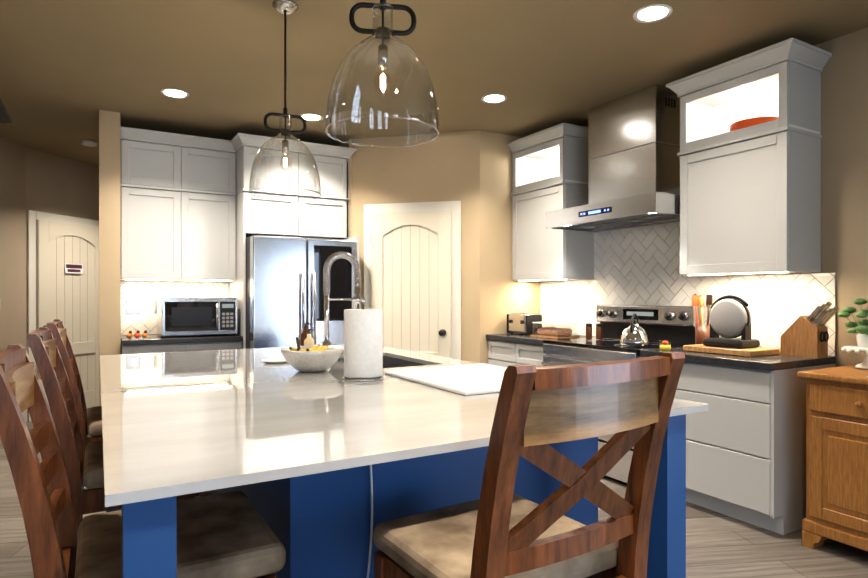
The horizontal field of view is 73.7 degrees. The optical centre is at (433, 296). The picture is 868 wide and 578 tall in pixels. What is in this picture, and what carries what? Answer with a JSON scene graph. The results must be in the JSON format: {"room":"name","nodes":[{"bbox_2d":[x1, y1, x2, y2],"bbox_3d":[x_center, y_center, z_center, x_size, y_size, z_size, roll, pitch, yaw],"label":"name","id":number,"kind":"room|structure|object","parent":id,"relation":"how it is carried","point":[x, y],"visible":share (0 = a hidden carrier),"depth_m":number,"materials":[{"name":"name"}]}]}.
{"room":"kitchen","nodes":[
{"label":"kitchen","id":0,"kind":"room"},
{"bbox_2d":[0,99,12,122],"bbox_3d":[-3.363,-1.259,3.457,1.670,0.439,0.020,0,0,-1],"label":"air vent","id":1,"kind":"structure","parent":0,"point":[5,117],"depth_m":3.46,"materials":[{"name":"brown"}]},
{"bbox_2d":[0,136,25,350],"bbox_3d":[-3.267,-0.101,-0.438,0.120,2.740,12.500,0,0,-8],"label":"wall","id":2,"kind":"structure","parent":0,"point":[12,242],"depth_m":5.54,"materials":[{"name":"beige paint"}]},
{"bbox_2d":[22,409,27,422],"bbox_3d":[-3.198,1.204,-0.426,0.014,0.130,12.498,0,0,-8],"label":"baseboard","id":3,"kind":"structure","parent":2,"relation":"attached to","point":[25,414],"depth_m":5.73,"materials":[{"name":"beige"}]},
{"bbox_2d":[26,147,98,351],"bbox_3d":[-3.483,-0.120,8.194,0.120,2.740,5.000,0,0,15],"label":"wall","id":4,"kind":"structure","parent":0,"point":[58,185],"depth_m":6.13,"materials":[{"name":"beige paint"}]},
{"bbox_2d":[27,210,98,421],"bbox_3d":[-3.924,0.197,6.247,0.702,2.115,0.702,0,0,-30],"label":"hall door","id":5,"kind":"structure","parent":4,"relation":"in","point":[63,268],"depth_m":6.21,"materials":[{"name":"beige wood"}]},
{"bbox_2d":[99,110,120,405],"bbox_3d":[-2.739,-0.113,4.884,0.150,2.740,0.570,0,0,-30],"label":"wall","id":6,"kind":"structure","parent":0,"point":[109,234],"depth_m":4.64,"materials":[{"name":"beige paint"}]},
{"bbox_2d":[138,280,228,334],"bbox_3d":[-1.287,-0.115,5.988,3.770,2.740,0.120,0,0,-30],"label":"wall","id":7,"kind":"structure","parent":0,"point":[157,280],"depth_m":5.21,"materials":[{"name":"beige paint"}]},
{"bbox_2d":[121,174,191,280],"bbox_3d":[-2.441,-0.565,5.041,0.516,0.843,0.350,0,0,-30],"label":"upper cabinet","id":8,"kind":"object","parent":7,"relation":"attached to","point":[156,213],"depth_m":4.90,"materials":[{"name":"grey wood"}]},
{"bbox_2d":[121,130,191,181],"bbox_3d":[-2.441,-1.144,5.040,0.516,0.438,0.350,0,0,-30],"label":"upper cabinet","id":9,"kind":"object","parent":7,"relation":"attached to","point":[144,153],"depth_m":4.89,"materials":[{"name":"grey wood"}]},
{"bbox_2d":[121,280,228,334],"bbox_3d":[-2.355,0.100,5.291,0.913,0.479,0.007,0,0,-30],"label":"backsplash","id":10,"kind":"structure","parent":7,"relation":"attached to","point":[147,293],"depth_m":5.18,"materials":[{"name":"white tile"}]},
{"bbox_2d":[154,300,156,313],"bbox_3d":[-2.482,0.097,5.207,0.075,0.120,0.009,0,0,-30],"label":"electrical outlet plate","id":11,"kind":"object","parent":10,"relation":"attached to","point":[155,301],"depth_m":5.19,"materials":[{"name":"white plastic"}]},
{"bbox_2d":[192,138,227,181],"bbox_3d":[-2.098,-1.145,5.239,0.517,0.438,0.350,0,0,-30],"label":"upper cabinet","id":12,"kind":"object","parent":7,"relation":"attached to","point":[209,158],"depth_m":5.10,"materials":[{"name":"grey wood"}]},
{"bbox_2d":[192,182,239,281],"bbox_3d":[-2.098,-0.565,5.241,0.517,0.843,0.350,0,0,-30],"label":"upper cabinet","id":13,"kind":"object","parent":7,"relation":"attached to","point":[192,209],"depth_m":5.13,"materials":[{"name":"grey wood"}]},
{"bbox_2d":[228,134,307,193],"bbox_3d":[-1.592,-1.145,5.366,0.605,0.438,0.640,0,0,-30],"label":"upper cabinet","id":14,"kind":"object","parent":7,"relation":"attached to","point":[242,150],"depth_m":5.12,"materials":[{"name":"grey wood"}]},
{"bbox_2d":[236,178,307,241],"bbox_3d":[-1.564,-0.765,5.383,0.541,0.443,0.640,0,0,-30],"label":"upper cabinet","id":15,"kind":"object","parent":7,"relation":"attached to","point":[258,216],"depth_m":5.11,"materials":[{"name":"grey wood"}]},
{"bbox_2d":[306,186,351,239],"bbox_3d":[-1.199,-0.766,5.595,0.541,0.443,0.640,0,0,-30],"label":"upper cabinet","id":16,"kind":"object","parent":7,"relation":"attached to","point":[328,215],"depth_m":5.36,"materials":[{"name":"grey wood"}]},
{"bbox_2d":[308,146,351,189],"bbox_3d":[-1.199,-1.145,5.594,0.541,0.438,0.640,0,0,-30],"label":"upper cabinet","id":17,"kind":"object","parent":7,"relation":"attached to","point":[332,164],"depth_m":5.37,"materials":[{"name":"grey wood"}]},
{"bbox_2d":[339,139,351,237],"bbox_3d":[-0.950,-0.115,5.750,0.025,2.740,0.630,0,0,-30],"label":"wall","id":18,"kind":"structure","parent":0,"point":[347,145],"depth_m":5.48,"materials":[{"name":"beige paint"}]},
{"bbox_2d":[352,130,479,362],"bbox_3d":[-0.171,-0.114,5.385,1.230,2.740,0.120,0,0,15],"label":"wall","id":19,"kind":"structure","parent":0,"point":[444,167],"depth_m":5.27,"materials":[{"name":"beige paint"}]},
{"bbox_2d":[364,201,460,359],"bbox_3d":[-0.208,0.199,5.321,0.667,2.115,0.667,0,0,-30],"label":"pantry door","id":20,"kind":"structure","parent":19,"relation":"in","point":[412,271],"depth_m":5.28,"materials":[{"name":"beige wood"}]},
{"bbox_2d":[0,406,867,577],"bbox_3d":[-2.937,1.293,2.071,12.100,0.060,16.100,0,0,-30],"label":"floor","id":21,"kind":"structure","parent":0,"point":[719,545],"depth_m":2.88,"materials":[{"name":"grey wood"}]},
{"bbox_2d":[46,319,182,517],"bbox_3d":[-1.560,0.689,2.859,0.587,1.145,0.470,0,0,-30],"label":"stool","id":22,"kind":"object","parent":21,"relation":"on","point":[91,424],"visible":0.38,"depth_m":2.61,"materials":[{"name":"brown wood"}]},
{"bbox_2d":[27,327,211,530],"bbox_3d":[-1.148,0.691,2.150,0.587,1.145,0.470,0,0,-30],"label":"stool","id":23,"kind":"object","parent":21,"relation":"on","point":[86,470],"visible":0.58,"depth_m":1.90,"materials":[{"name":"brown wood"}]},
{"bbox_2d":[0,344,285,577],"bbox_3d":[-0.706,0.692,1.389,0.587,1.145,0.470,0,0,-30],"label":"stool","id":24,"kind":"object","parent":21,"relation":"on","point":[228,535],"visible":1,"depth_m":1.33,"materials":[{"name":"brown wood"}]},
{"bbox_2d":[121,334,242,353],"bbox_3d":[-2.195,0.800,5.016,0.913,0.914,0.645,0,0,-30],"label":"base cabinet","id":25,"kind":"object","parent":21,"relation":"on","point":[153,343],"visible":0.27,"depth_m":4.76,"materials":[{"name":"grey"}]},
{"bbox_2d":[126,330,147,338],"bbox_3d":[-2.405,0.309,4.688,0.154,0.065,0.044,0,0,-30],"label":"figurines","id":26,"kind":"object","parent":25,"relation":"on","point":[136,335],"visible":1,"depth_m":4.68,"materials":[{"name":"orange ceramic"}]},
{"bbox_2d":[157,297,237,337],"bbox_3d":[-2.064,0.176,5.046,0.600,0.330,0.484,0,0,-30],"label":"microwave","id":27,"kind":"object","parent":25,"relation":"on","point":[184,316],"visible":1,"depth_m":4.87,"materials":[{"name":"silver metal"}]},
{"bbox_2d":[246,235,355,348],"bbox_3d":[-1.300,0.376,5.348,0.915,1.760,0.945,0,0,-30],"label":"fridge","id":28,"kind":"object","parent":21,"relation":"on","point":[284,292],"visible":0.4,"depth_m":4.93,"materials":[{"name":"grey metal"}]},
{"bbox_2d":[106,352,685,577],"bbox_3d":[-0.551,0.816,2.630,1.608,0.893,2.680,0,0,-30],"label":"kitchen island","id":29,"kind":"object","parent":21,"relation":"on","point":[325,525],"depth_m":1.73,"materials":[{"name":"blue wood"}]},
{"bbox_2d":[100,348,496,507],"bbox_3d":[-0.798,0.359,2.479,1.090,0.021,2.740,0,0,-30],"label":"island countertop","id":30,"kind":"structure","parent":29,"relation":"on","point":[174,424],"depth_m":1.62,"materials":[{"name":"white stone"}]},
{"bbox_2d":[262,358,286,362],"bbox_3d":[-0.824,0.339,3.031,0.150,0.014,0.150,0,0,-30],"label":"dish","id":31,"kind":"object","parent":30,"relation":"on","point":[276,360],"visible":0.88,"depth_m":3.05,"materials":[{"name":"white ceramic"}]},
{"bbox_2d":[300,327,314,345],"bbox_3d":[-0.698,0.264,3.232,0.056,0.164,0.056,0,0,15],"label":"soap bottle","id":32,"kind":"object","parent":30,"relation":"on","point":[306,339],"depth_m":3.23,"materials":[{"name":"beige plastic"}]},
{"bbox_2d":[280,336,343,371],"bbox_3d":[-0.567,0.264,2.695,0.290,0.166,0.290,0,0,-30],"label":"fruit bowl","id":33,"kind":"object","parent":30,"relation":"on","point":[315,358],"visible":1,"depth_m":2.60,"materials":[{"name":"white ceramic"}]},
{"bbox_2d":[322,251,361,345],"bbox_3d":[-0.468,0.054,3.018,0.226,0.584,0.144,0,0,-30],"label":"faucet","id":34,"kind":"object","parent":30,"relation":"on","point":[353,261],"visible":0.98,"depth_m":3.02,"materials":[{"name":"silver metal"}]},
{"bbox_2d":[342,298,383,380],"bbox_3d":[-0.303,0.178,2.454,0.178,0.338,0.198,0,0,-30],"label":"paper towel","id":35,"kind":"object","parent":30,"relation":"on","point":[363,342],"visible":1,"depth_m":2.38,"materials":[{"name":"white paper"}]},
{"bbox_2d":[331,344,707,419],"bbox_3d":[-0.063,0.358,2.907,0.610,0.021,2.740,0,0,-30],"label":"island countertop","id":36,"kind":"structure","parent":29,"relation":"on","point":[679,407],"depth_m":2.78,"materials":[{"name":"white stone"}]},
{"bbox_2d":[384,363,506,395],"bbox_3d":[0.178,0.341,2.451,0.550,0.013,0.670,0,0,-30],"label":"cutting board","id":37,"kind":"object","parent":36,"relation":"on","point":[473,379],"visible":0.67,"depth_m":2.41,"materials":[{"name":"white plastic"}]},
{"bbox_2d":[488,341,509,366],"bbox_3d":[0.867,0.820,5.172,0.619,0.874,0.453,0,0,-30],"label":"base cabinet","id":38,"kind":"object","parent":21,"relation":"on","point":[498,351],"depth_m":5.07,"materials":[{"name":"grey wood"}]},
{"bbox_2d":[510,341,545,366],"bbox_3d":[1.034,0.820,4.884,0.619,0.874,0.453,0,0,-30],"label":"base cabinet","id":39,"kind":"object","parent":21,"relation":"on","point":[519,354],"depth_m":4.76,"materials":[{"name":"grey wood"}]},
{"bbox_2d":[486,333,585,344],"bbox_3d":[0.940,0.363,5.020,0.645,0.040,0.786,0,0,-30],"label":"countertop","id":40,"kind":"structure","parent":39,"relation":"on","point":[522,339],"depth_m":4.86,"materials":[{"name":"black stone"}]},
{"bbox_2d":[507,313,541,334],"bbox_3d":[0.802,0.248,5.179,0.186,0.187,0.290,0,0,-30],"label":"toaster","id":41,"kind":"object","parent":40,"relation":"on","point":[521,323],"visible":0.81,"depth_m":5.08,"materials":[{"name":"silver metal"}]},
{"bbox_2d":[530,321,578,338],"bbox_3d":[1.012,0.282,4.867,0.240,0.121,0.340,0,0,-30],"label":"food container","id":42,"kind":"object","parent":40,"relation":"on","point":[553,332],"visible":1,"depth_m":4.78,"materials":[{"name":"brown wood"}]},
{"bbox_2d":[373,351,684,577],"bbox_3d":[0.191,0.692,1.350,0.470,1.145,0.587,0,0,-32],"label":"stool","id":43,"kind":"object","parent":21,"relation":"on","point":[499,528],"visible":1,"depth_m":1.17,"materials":[{"name":"brown wood"}]},
{"bbox_2d":[541,304,699,483],"bbox_3d":[1.327,0.664,4.259,0.712,1.190,0.912,0,0,-30],"label":"range","id":44,"kind":"object","parent":21,"relation":"on","point":[675,325],"visible":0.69,"depth_m":4.21,"materials":[{"name":"silver metal"}]},
{"bbox_2d":[586,323,591,339],"bbox_3d":[1.214,0.277,4.539,0.050,0.123,0.049,0,0,-30],"label":"spice jar","id":45,"kind":"object","parent":44,"relation":"on","point":[589,331],"depth_m":4.52,"materials":[{"name":"brown glass"}]},
{"bbox_2d":[596,323,601,339],"bbox_3d":[1.295,0.276,4.540,0.050,0.123,0.049,0,0,-30],"label":"spice jar","id":46,"kind":"object","parent":44,"relation":"on","point":[598,326],"depth_m":4.52,"materials":[{"name":"brown"}]},
{"bbox_2d":[620,313,649,346],"bbox_3d":[1.395,0.228,3.985,0.230,0.222,0.196,0,0,-30],"label":"kettle","id":47,"kind":"object","parent":44,"relation":"on","point":[634,334],"visible":1,"depth_m":3.91,"materials":[{"name":"silver metal"}]},
{"bbox_2d":[674,361,835,534],"bbox_3d":[1.861,0.823,3.461,0.619,0.874,0.690,0,0,-30],"label":"base cabinet","id":48,"kind":"object","parent":21,"relation":"on","point":[746,447],"depth_m":3.15,"materials":[{"name":"grey wood"}]},
{"bbox_2d":[640,347,835,372],"bbox_3d":[1.812,0.366,3.519,0.645,0.040,0.844,0,0,-30],"label":"countertop","id":49,"kind":"structure","parent":48,"relation":"on","point":[770,362],"depth_m":3.22,"materials":[{"name":"black stone"}]},
{"bbox_2d":[659,340,670,349],"bbox_3d":[1.490,0.315,3.728,0.072,0.060,0.072,0,0,-30],"label":"candle jar","id":50,"kind":"object","parent":49,"relation":"on","point":[664,346],"visible":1,"depth_m":3.71,"materials":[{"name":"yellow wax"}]},
{"bbox_2d":[692,294,713,343],"bbox_3d":[1.825,0.163,3.902,0.154,0.363,0.143,0,0,-30],"label":"utensil crock","id":51,"kind":"object","parent":49,"relation":"on","point":[702,331],"visible":0.75,"depth_m":3.87,"materials":[{"name":"brown"}]},
{"bbox_2d":[683,295,779,356],"bbox_3d":[1.815,0.168,3.546,0.300,0.355,0.440,0,0,-30],"label":"appliance","id":52,"kind":"object","parent":49,"relation":"on","point":[730,319],"visible":1,"depth_m":3.48,"materials":[{"name":"silver metal"}]},
{"bbox_2d":[780,302,839,358],"bbox_3d":[2.136,0.189,3.291,0.110,0.314,0.265,0,0,-30],"label":"knife block","id":53,"kind":"object","parent":49,"relation":"on","point":[807,336],"visible":1,"depth_m":3.25,"materials":[{"name":"brown wood"}]},
{"bbox_2d":[797,365,867,550],"bbox_3d":[2.345,0.822,2.636,0.594,0.880,1.030,0,0,-30],"label":"hutch","id":54,"kind":"object","parent":21,"relation":"on","point":[836,453],"visible":1,"depth_m":2.80,"materials":[{"name":"brown wood"}]},
{"bbox_2d":[837,298,867,368],"bbox_3d":[2.259,0.193,3.020,0.250,0.365,0.249,0,0,-30],"label":"potted plant","id":55,"kind":"object","parent":54,"relation":"on","point":[862,341],"visible":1,"depth_m":3.02,"materials":[{"name":"green plant"}]},
{"bbox_2d":[0,0,867,165],"bbox_3d":[-2.937,-1.517,2.066,12.100,0.080,16.100,0,0,-30],"label":"ceiling","id":56,"kind":"structure","parent":0,"point":[69,69],"depth_m":3.60,"materials":[{"name":"beige paint"}]},
{"bbox_2d":[81,140,96,146],"bbox_3d":[-3.308,-1.465,5.551,0.130,0.032,0.130,0,0,-30],"label":"smoke detector","id":57,"kind":"object","parent":56,"relation":"attached to","point":[89,143],"visible":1,"depth_m":5.52,"materials":[{"name":"white plastic"}]},
{"bbox_2d":[160,89,189,97],"bbox_3d":[-1.889,-1.478,4.224,0.196,0.005,0.196,0,0,-30],"label":"recessed light","id":58,"kind":"object","parent":56,"relation":"in","point":[174,93],"visible":0.96,"depth_m":4.22,"materials":[{"name":"white plastic"}]},
{"bbox_2d":[248,0,320,200],"bbox_3d":[-0.755,-0.996,2.941,0.360,0.960,0.360,0,0,-30],"label":"pendant light","id":59,"kind":"object","parent":56,"relation":"hanging from","point":[286,7],"visible":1,"depth_m":2.93,"materials":[{"name":"clear glass"}]},
{"bbox_2d":[300,114,322,120],"bbox_3d":[-1.015,-1.479,4.790,0.196,0.005,0.196,0,0,-30],"label":"recessed light","id":60,"kind":"object","parent":56,"relation":"in","point":[312,117],"visible":0.94,"depth_m":4.79,"materials":[{"name":"white plastic"}]},
{"bbox_2d":[325,0,439,147],"bbox_3d":[-0.161,-0.993,1.829,0.359,0.960,0.359,0,0,-30],"label":"pendant light","id":61,"kind":"object","parent":56,"relation":"hanging from","point":[382,34],"visible":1,"depth_m":1.81,"materials":[{"name":"clear glass"}]},
{"bbox_2d":[481,94,506,102],"bbox_3d":[0.452,-1.478,4.335,0.196,0.005,0.196,0,0,-30],"label":"recessed light","id":62,"kind":"object","parent":56,"relation":"in","point":[496,98],"visible":1,"depth_m":4.33,"materials":[{"name":"white plastic"}]},
{"bbox_2d":[633,4,672,22],"bbox_3d":[1.143,-1.475,3.025,0.196,0.005,0.196,0,0,-30],"label":"recessed light","id":63,"kind":"object","parent":56,"relation":"in","point":[655,13],"visible":1,"depth_m":3.02,"materials":[{"name":"white plastic"}]},
{"bbox_2d":[480,130,540,363],"bbox_3d":[0.737,-0.114,5.429,0.830,2.740,0.120,0,0,-30],"label":"wall","id":64,"kind":"structure","parent":0,"point":[503,294],"depth_m":5.27,"materials":[{"name":"beige paint"}]},
{"bbox_2d":[560,27,867,366],"bbox_3d":[3.323,-0.106,1.687,0.120,2.740,8.950,0,0,-30],"label":"wall","id":65,"kind":"structure","parent":0,"point":[844,166],"depth_m":3.28,"materials":[{"name":"beige paint"}]},
{"bbox_2d":[511,173,593,280],"bbox_3d":[1.043,-0.571,5.135,0.350,0.856,0.680,0,0,-30],"label":"upper cabinet","id":66,"kind":"object","parent":65,"relation":"attached to","point":[539,253],"depth_m":4.93,"materials":[{"name":"grey wood"}]},
{"bbox_2d":[545,84,679,231],"bbox_3d":[1.397,-1.003,4.309,0.559,0.952,1.060,0,0,-30],"label":"range hood","id":67,"kind":"object","parent":65,"relation":"attached to","point":[633,160],"visible":0.94,"depth_m":4.17,"materials":[{"name":"silver metal"}]},
{"bbox_2d":[540,222,835,355],"bbox_3d":[1.659,-0.225,4.417,0.007,1.133,2.550,0,0,-30],"label":"backsplash","id":68,"kind":"structure","parent":65,"relation":"attached to","point":[637,265],"depth_m":4.33,"materials":[{"name":"white tile"}]},
{"bbox_2d":[677,113,821,275],"bbox_3d":[1.938,-0.568,3.595,0.350,0.856,0.689,0,0,-30],"label":"upper cabinet","id":69,"kind":"object","parent":65,"relation":"attached to","point":[749,153],"depth_m":3.39,"materials":[{"name":"grey wood"}]}
]}

